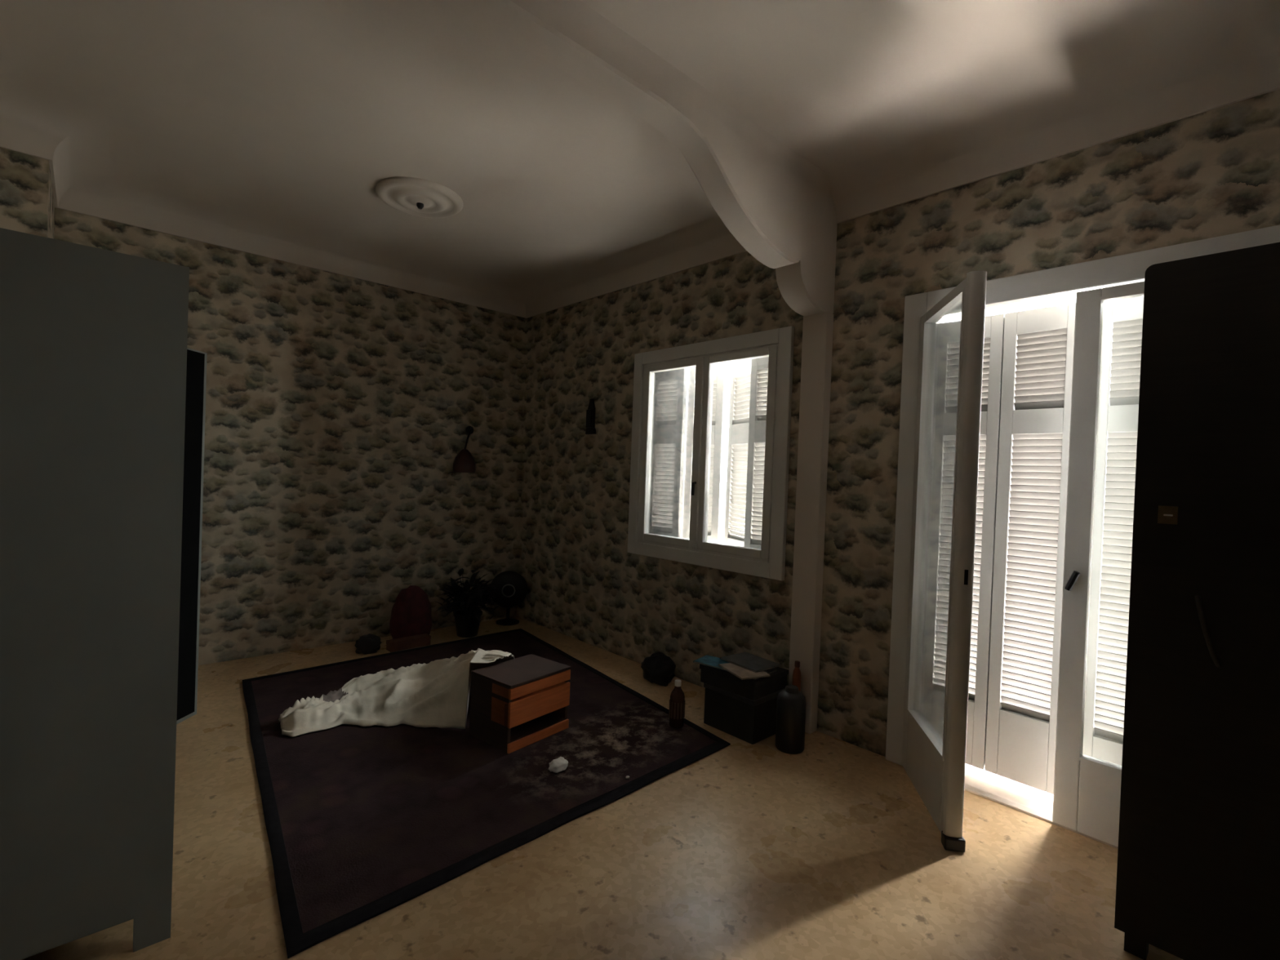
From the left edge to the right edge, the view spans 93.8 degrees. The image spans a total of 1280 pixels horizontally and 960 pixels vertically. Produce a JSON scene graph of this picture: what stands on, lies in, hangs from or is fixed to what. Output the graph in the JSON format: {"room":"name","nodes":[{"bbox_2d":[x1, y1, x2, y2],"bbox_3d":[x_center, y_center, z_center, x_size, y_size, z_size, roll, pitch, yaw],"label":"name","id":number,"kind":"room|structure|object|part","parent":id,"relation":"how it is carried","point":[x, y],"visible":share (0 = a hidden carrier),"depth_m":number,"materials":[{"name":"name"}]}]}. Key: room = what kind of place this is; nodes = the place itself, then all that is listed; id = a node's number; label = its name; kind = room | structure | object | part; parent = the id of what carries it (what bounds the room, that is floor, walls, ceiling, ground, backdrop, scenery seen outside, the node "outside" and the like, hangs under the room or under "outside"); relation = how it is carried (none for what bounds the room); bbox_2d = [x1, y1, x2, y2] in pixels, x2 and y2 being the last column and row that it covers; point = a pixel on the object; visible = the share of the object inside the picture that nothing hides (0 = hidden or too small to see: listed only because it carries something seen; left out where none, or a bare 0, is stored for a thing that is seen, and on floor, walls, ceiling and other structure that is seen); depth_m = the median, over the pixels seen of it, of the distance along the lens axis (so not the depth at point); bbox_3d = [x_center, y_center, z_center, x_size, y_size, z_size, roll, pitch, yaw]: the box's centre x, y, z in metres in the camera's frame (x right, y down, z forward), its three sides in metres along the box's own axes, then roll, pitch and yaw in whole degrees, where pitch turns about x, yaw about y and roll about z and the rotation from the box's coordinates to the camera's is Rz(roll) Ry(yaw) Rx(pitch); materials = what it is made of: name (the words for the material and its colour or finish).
{"room":"abandoned building interior","nodes":[
{"label":"abandoned building interior","id":0,"kind":"room"},
{"bbox_2d":[0,146,54,239],"bbox_3d":[-3.345,-0.250,3.020,0.506,2.880,0.989,2,1,-43],"label":"wall","id":1,"kind":"structure","parent":0,"point":[27,204],"depth_m":2.77,"materials":[{"name":"paper"}]},
{"bbox_2d":[53,207,526,665],"bbox_3d":[-2.184,-0.226,4.599,3.345,2.880,0.250,2,1,-43],"label":"wall","id":2,"kind":"structure","parent":0,"point":[340,408],"depth_m":4.38,"materials":[{"name":"paper"}]},
{"bbox_2d":[452,426,475,472],"bbox_3d":[-1.440,-0.259,4.964,0.227,0.394,0.222,2,1,-43],"label":"wall lamp","id":3,"kind":"object","parent":2,"relation":"attached to","point":[464,462],"visible":1,"depth_m":4.88,"materials":[{"name":"metal"}]},
{"bbox_3d":[-1.447,-0.157,4.937,0.184,0.190,0.184,2,1,-43],"label":"lamp shade","id":4,"kind":"part","parent":3,"relation":"part of","materials":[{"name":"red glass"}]},
{"bbox_3d":[-1.429,-0.350,5.009,0.040,0.200,0.164,2,1,-2],"label":"arm","id":5,"kind":"part","parent":3,"relation":"part of","materials":[{"name":"metal"}]},
{"bbox_3d":[-1.445,-0.424,5.090,0.070,0.069,0.020,2,1,-43],"label":"wall plate","id":6,"kind":"part","parent":3,"relation":"part of","materials":[{"name":"metal"}]},
{"bbox_2d":[22,616,1182,959],"bbox_3d":[-1.061,1.380,0.540,6.631,0.150,7.939,2,1,-43],"label":"floor","id":7,"kind":"structure","parent":0,"point":[830,850],"depth_m":2.03,"materials":[{"name":"stone"}]},
{"bbox_2d":[0,227,207,959],"bbox_3d":[-1.979,0.316,2.132,0.866,1.872,1.632,2,1,-43],"label":"wardrobe","id":8,"kind":"object","parent":7,"relation":"on","point":[103,391],"visible":1,"depth_m":1.54,"materials":[{"name":"grey laminate"}]},
{"bbox_3d":[-2.026,1.162,1.970,0.610,0.020,1.360,2,1,-43],"label":"panel","id":9,"kind":"part","parent":8,"relation":"part of","materials":[{"name":"white laminate"}]},
{"bbox_3d":[-2.220,0.274,2.848,0.018,1.820,0.336,2,1,2],"label":"door","id":10,"kind":"part","parent":8,"relation":"part of","materials":[{"name":"white laminate"}]},
{"bbox_2d":[355,633,381,654],"bbox_3d":[-1.935,1.163,4.274,0.194,0.132,0.135,2,1,-43],"label":"bundle","id":11,"kind":"object","parent":7,"relation":"on","point":[370,643],"visible":1,"depth_m":4.23,"materials":[{"name":"black fabric"}]},
{"bbox_2d":[386,633,431,652],"bbox_3d":[-1.706,1.200,4.420,0.084,0.070,0.304,3,1,45],"label":"carton","id":12,"kind":"object","parent":7,"relation":"on","point":[420,640],"visible":0.96,"depth_m":4.39,"materials":[{"name":"brown cardboard"}]},
{"bbox_2d":[386,639,431,652],"bbox_3d":[-1.706,1.208,4.420,0.080,0.055,0.300,3,1,45],"label":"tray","id":13,"kind":"object","parent":12,"relation":"on","point":[392,645],"depth_m":4.36,"materials":[{"name":"brown wood"}]},
{"bbox_3d":[-1.705,1.178,4.420,0.084,0.025,0.304,3,1,45],"label":"lid","id":14,"kind":"part","parent":12,"relation":"part of","materials":[{"name":"brown cardboard"}]},
{"bbox_2d":[389,585,431,639],"bbox_3d":[-1.753,1.015,4.582,0.321,0.433,0.227,2,1,-43],"label":"bag","id":15,"kind":"object","parent":7,"relation":"on","point":[411,613],"visible":0.77,"depth_m":4.50,"materials":[{"name":"red fabric"}]},
{"bbox_2d":[434,568,500,637],"bbox_3d":[-1.377,0.983,4.777,0.552,0.522,0.529,2,1,-43],"label":"potted plant","id":16,"kind":"object","parent":7,"relation":"on","point":[468,618],"visible":1,"depth_m":4.73,"materials":[{"name":"green plant"}]},
{"bbox_3d":[-1.381,1.151,4.800,0.224,0.185,0.224,2,1,-43],"label":"pot","id":17,"kind":"part","parent":16,"relation":"part of","materials":[{"name":"black plastic"}]},
{"bbox_2d":[242,628,730,959],"bbox_3d":[-0.976,1.267,3.320,2.276,0.014,2.531,2,1,-43],"label":"rug","id":18,"kind":"object","parent":7,"relation":"on","point":[362,823],"visible":0.78,"depth_m":2.54,"materials":[{"name":"black fabric"}]},
{"bbox_2d":[277,648,514,737],"bbox_3d":[-1.288,1.066,3.340,1.177,0.362,0.766,2,1,-10],"label":"sheet","id":19,"kind":"object","parent":18,"relation":"on","point":[436,693],"visible":0.97,"depth_m":3.16,"materials":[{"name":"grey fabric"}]},
{"bbox_2d":[469,653,570,753],"bbox_3d":[-0.606,1.120,3.050,0.305,0.320,0.395,3,1,38],"label":"nightstand","id":20,"kind":"object","parent":18,"relation":"on","point":[517,704],"visible":1,"depth_m":2.94,"materials":[{"name":"brown wood"}]},
{"bbox_3d":[-0.728,1.124,2.906,0.293,0.306,0.018,3,1,38],"label":"panel","id":21,"kind":"part","parent":20,"relation":"part of","materials":[{"name":"brown wood"}]},
{"bbox_3d":[-0.541,1.105,2.999,0.140,0.120,0.395,3,1,38],"label":"drawer","id":22,"kind":"part","parent":20,"relation":"part of","materials":[{"name":"orange wood"}]},
{"bbox_3d":[-0.537,1.005,2.998,0.140,0.052,0.395,3,1,38],"label":"drawer","id":23,"kind":"part","parent":20,"relation":"part of","materials":[{"name":"orange wood"}]},
{"bbox_2d":[510,712,564,742],"bbox_3d":[-0.613,1.236,3.054,0.283,0.012,0.359,3,1,38],"label":"shelf","id":24,"kind":"object","parent":20,"relation":"attached to","point":[527,731],"depth_m":3.00,"materials":[{"name":"brown wood"}]},
{"bbox_3d":[-0.495,1.129,3.202,0.293,0.306,0.018,3,1,38],"label":"panel","id":25,"kind":"part","parent":20,"relation":"part of","materials":[{"name":"brown wood"}]},
{"bbox_2d":[548,756,568,773],"bbox_3d":[-0.364,1.268,2.673,0.108,0.049,0.069,2,1,-43],"label":"tissue","id":26,"kind":"object","parent":18,"relation":"on","point":[557,765],"visible":1,"depth_m":2.65,"materials":[{"name":"white paper"}]},
{"bbox_2d":[668,679,684,728],"bbox_3d":[0.198,1.188,3.189,0.084,0.241,0.084,2,1,-43],"label":"bottle","id":27,"kind":"object","parent":18,"relation":"on","point":[677,701],"visible":1,"depth_m":3.16,"materials":[{"name":"brown glass"}]},
{"bbox_2d":[489,570,527,625],"bbox_3d":[-1.147,1.020,5.228,0.274,0.454,0.201,1,1,-44],"label":"fan","id":28,"kind":"object","parent":7,"relation":"on","point":[512,587],"visible":0.98,"depth_m":5.19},
{"bbox_2d":[640,651,675,686],"bbox_3d":[0.118,1.220,3.892,0.191,0.179,0.271,2,1,-43],"label":"bag","id":29,"kind":"object","parent":7,"relation":"on","point":[659,668],"visible":1,"depth_m":3.83,"materials":[{"name":"black plastic"}]},
{"bbox_2d":[703,682,785,744],"bbox_3d":[0.576,1.223,3.247,0.325,0.222,0.340,2,1,-43],"label":"storage box","id":30,"kind":"object","parent":7,"relation":"on","point":[752,722],"visible":0.61,"depth_m":3.11,"materials":[{"name":"grey plastic"}]},
{"bbox_2d":[699,653,788,700],"bbox_3d":[0.563,1.063,3.251,0.316,0.095,0.365,1,1,-45],"label":"lid","id":31,"kind":"object","parent":30,"relation":"on","point":[751,689],"visible":0.67,"depth_m":3.13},
{"bbox_2d":[724,667,777,679],"bbox_3d":[0.553,1.009,3.230,0.300,0.010,0.220,3,1,44],"label":"magazine","id":32,"kind":"object","parent":31,"relation":"on","point":[771,670],"visible":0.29,"depth_m":3.17,"materials":[{"name":"paper"}]},
{"bbox_2d":[693,654,728,671],"bbox_3d":[0.434,0.995,3.249,0.250,0.008,0.150,3,1,36],"label":"magazine","id":33,"kind":"object","parent":32,"relation":"on","point":[708,660],"visible":0.66,"depth_m":3.26,"materials":[{"name":"blue paper"}]},
{"bbox_2d":[718,662,770,679],"bbox_3d":[0.543,0.992,3.124,0.170,0.008,0.230,2,1,-23],"label":"magazine","id":34,"kind":"object","parent":33,"relation":"on","point":[743,673],"visible":0.75,"depth_m":3.08,"materials":[{"name":"beige paper"}]},
{"bbox_2d":[720,652,780,672],"bbox_3d":[0.597,0.984,3.242,0.200,0.009,0.260,2,1,-37],"label":"magazine","id":35,"kind":"object","parent":34,"relation":"on","point":[751,662],"visible":1,"depth_m":3.22,"materials":[{"name":"grey paper"}]},
{"bbox_3d":[0.580,1.124,3.246,0.325,0.024,0.340,2,1,-43],"label":"lid","id":36,"kind":"part","parent":30,"relation":"part of","materials":[{"name":"grey plastic"}]},
{"bbox_2d":[775,684,805,754],"bbox_3d":[0.755,1.189,3.000,0.142,0.309,0.142,2,1,-43],"label":"canister","id":37,"kind":"object","parent":7,"relation":"on","point":[791,702],"visible":1,"depth_m":2.94,"materials":[{"name":"black plastic"}]},
{"bbox_2d":[791,660,801,691],"bbox_3d":[0.830,1.154,3.186,0.046,0.380,0.046,2,1,-43],"label":"bottle","id":38,"kind":"object","parent":7,"relation":"on","point":[796,681],"visible":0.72,"depth_m":3.17,"materials":[{"name":"brown glass"}]},
{"bbox_2d":[1114,242,1279,959],"bbox_3d":[1.994,0.405,1.488,0.552,2.003,1.150,2,1,-43],"label":"wardrobe","id":39,"kind":"object","parent":7,"relation":"on","point":[1198,866],"visible":1,"depth_m":1.63,"materials":[{"name":"black wood"}]},
{"bbox_3d":[1.459,1.355,1.760,0.050,0.060,0.050,2,1,-43],"label":"leg","id":40,"kind":"part","parent":39,"relation":"part of","materials":[{"name":"black wood"}]},
{"bbox_3d":[1.485,0.098,1.685,0.003,0.050,0.042,2,1,-43],"label":"keyhole plate","id":41,"kind":"part","parent":39,"relation":"part of","materials":[{"name":"gold metal"}]},
{"bbox_3d":[1.527,0.407,1.611,0.035,0.186,0.059,2,1,-43],"label":"pull handle","id":42,"kind":"part","parent":39,"relation":"part of","materials":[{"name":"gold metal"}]},
{"bbox_2d":[0,0,1279,289],"bbox_3d":[-0.790,-1.668,0.650,7.061,0.200,7.939,2,1,-43],"label":"ceiling","id":43,"kind":"structure","parent":0,"point":[289,113],"depth_m":2.44,"materials":[{"name":"paint"}]},
{"bbox_2d":[375,176,463,217],"bbox_3d":[-1.257,-1.585,3.426,0.470,0.066,0.470,2,1,-43],"label":"ceiling rose","id":44,"kind":"object","parent":43,"relation":"attached to","point":[417,197],"visible":1,"depth_m":3.37,"materials":[{"name":"paint"}]},
{"bbox_2d":[515,88,1279,756],"bbox_3d":[1.511,-0.058,2.853,0.270,2.900,7.339,2,1,-43],"label":"wall","id":45,"kind":"structure","parent":0,"point":[1213,173],"depth_m":3.14,"materials":[{"name":"paper"}]},
{"bbox_2d":[585,399,595,434],"bbox_3d":[-0.388,-0.497,4.688,0.040,0.275,0.109,2,1,-43],"label":"wall ornament","id":46,"kind":"object","parent":45,"relation":"attached to","point":[590,412],"visible":1,"depth_m":4.67,"materials":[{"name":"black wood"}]},
{"bbox_2d":[444,0,837,315],"bbox_3d":[-1.319,-1.270,1.096,6.305,0.655,0.285,2,1,-43],"label":"beam","id":47,"kind":"structure","parent":45,"relation":"attached to","point":[776,203],"depth_m":2.54,"materials":[{"name":"paint"}]},
{"bbox_2d":[681,362,725,542],"bbox_3d":[0.454,-0.186,4.288,0.260,1.340,0.040,2,1,15],"label":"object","id":48,"kind":"object","parent":45,"relation":"attached to","point":[718,388],"visible":0.41,"depth_m":4.26,"materials":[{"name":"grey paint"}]},
{"bbox_2d":[627,325,794,580],"bbox_3d":[0.396,-0.169,3.857,0.127,1.433,1.311,2,1,-43],"label":"window","id":49,"kind":"structure","parent":45,"relation":"in","point":[662,378],"depth_m":3.85,"materials":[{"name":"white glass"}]},
{"bbox_3d":[0.211,-0.181,4.071,0.048,1.234,0.545,2,1,-43],"label":"sash","id":50,"kind":"part","parent":49,"relation":"part of","materials":[{"name":"white wood"}]},
{"bbox_3d":[0.211,-0.183,4.071,0.005,1.146,0.445,2,1,-43],"label":"pane","id":51,"kind":"part","parent":49,"relation":"part of","materials":[{"name":"clear glass"}]},
{"bbox_2d":[679,408,686,537],"bbox_3d":[0.192,-0.197,4.398,0.040,1.340,0.336,2,1,-43],"label":"shutter","id":52,"kind":"object","parent":49,"relation":"attached to","point":[682,451],"visible":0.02,"depth_m":4.28,"materials":[{"name":"grey paint"}]},
{"bbox_3d":[0.343,0.053,3.837,0.031,0.089,0.018,2,1,-43],"label":"handle","id":53,"kind":"part","parent":49,"relation":"part of","materials":[{"name":"metal"}]},
{"bbox_3d":[0.589,-0.162,3.662,0.048,1.234,0.561,2,1,-43],"label":"sash","id":54,"kind":"part","parent":49,"relation":"part of","materials":[{"name":"white wood"}]},
{"bbox_2d":[744,356,768,549],"bbox_3d":[0.827,-0.165,3.712,0.040,1.340,0.364,2,1,-43],"label":"shutter","id":55,"kind":"object","parent":49,"relation":"attached to","point":[759,366],"visible":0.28,"depth_m":3.79,"materials":[{"name":"grey paint"}]},
{"bbox_2d":[724,359,751,546],"bbox_3d":[0.688,-0.174,4.038,0.040,1.340,0.349,2,1,-19],"label":"shutter","id":56,"kind":"object","parent":45,"relation":"attached to","point":[740,371],"visible":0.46,"depth_m":4.07,"materials":[{"name":"grey paint"}]},
{"bbox_2d":[788,311,833,733],"bbox_3d":[0.918,0.229,3.235,0.071,2.235,0.145,2,1,-43],"label":"pillar","id":57,"kind":"structure","parent":45,"relation":"attached to","point":[817,329],"depth_m":3.19,"materials":[{"name":"paint"}]},
{"bbox_2d":[965,313,1004,769],"bbox_3d":[1.565,0.287,2.899,0.046,2.126,0.314,2,1,-43],"label":"shutter","id":58,"kind":"object","parent":45,"relation":"attached to","point":[993,338],"visible":0.34,"depth_m":2.81,"materials":[{"name":"grey paint"}]},
{"bbox_2d":[964,764,1053,815],"bbox_3d":[1.785,1.468,2.537,0.260,0.138,1.800,2,1,-43],"label":"threshold","id":59,"kind":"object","parent":45,"relation":"attached to","point":[1037,799],"depth_m":2.70,"materials":[{"name":"stone"}]},
{"bbox_2d":[984,302,1075,794],"bbox_3d":[1.760,0.297,2.684,0.040,2.126,0.296,2,1,-43],"label":"shutter","id":60,"kind":"object","parent":45,"relation":"attached to","point":[1037,361],"visible":0.96,"depth_m":2.68,"materials":[{"name":"grey paint"}]},
{"bbox_2d":[885,225,1279,852],"bbox_3d":[1.535,0.256,2.228,0.594,2.250,1.398,2,1,-43],"label":"door","id":61,"kind":"structure","parent":45,"relation":"in","point":[944,329],"depth_m":2.37,"materials":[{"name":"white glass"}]},
{"bbox_3d":[1.255,0.172,2.518,0.006,1.800,0.490,2,1,9],"label":"pane","id":62,"kind":"part","parent":61,"relation":"part of","materials":[{"name":"clear glass"}]},
{"bbox_3d":[1.195,0.356,2.195,0.012,0.055,0.004,2,1,9],"label":"lock plate","id":63,"kind":"part","parent":61,"relation":"part of","materials":[{"name":"metal"}]},
{"bbox_3d":[1.689,0.394,2.340,0.026,0.082,0.051,2,1,-43],"label":"handle","id":64,"kind":"part","parent":61,"relation":"part of","materials":[{"name":"metal"}]},
{"bbox_2d":[1082,296,1143,765],"bbox_3d":[1.995,0.309,2.429,0.040,2.126,0.296,2,1,-43],"label":"shutter","id":65,"kind":"object","parent":45,"relation":"attached to","point":[1122,319],"visible":0.34,"depth_m":2.47,"materials":[{"name":"grey paint"}]},
{"bbox_3d":[-2.950,-0.200,0.056,2.940,2.880,0.200,2,1,-43],"label":"wall","id":66,"kind":"structure","parent":0,"visible":0},
{"bbox_2d":[0,4,1279,318],"bbox_3d":[-0.851,-1.487,0.602,6.311,0.165,7.339,2,1,-43],"label":"trim","id":67,"kind":"structure","parent":66,"relation":"attached to","point":[1237,60],"depth_m":2.81,"materials":[{"name":"paint"}]},
{"label":"outside","id":68,"kind":"structure","parent":0,"visible":0},
{"bbox_2d":[681,480,726,543],"bbox_3d":[1.810,0.710,4.024,0.110,1.280,7.800,2,1,-43],"label":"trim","id":69,"kind":"structure","parent":68,"point":[723,484],"depth_m":5.18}
]}

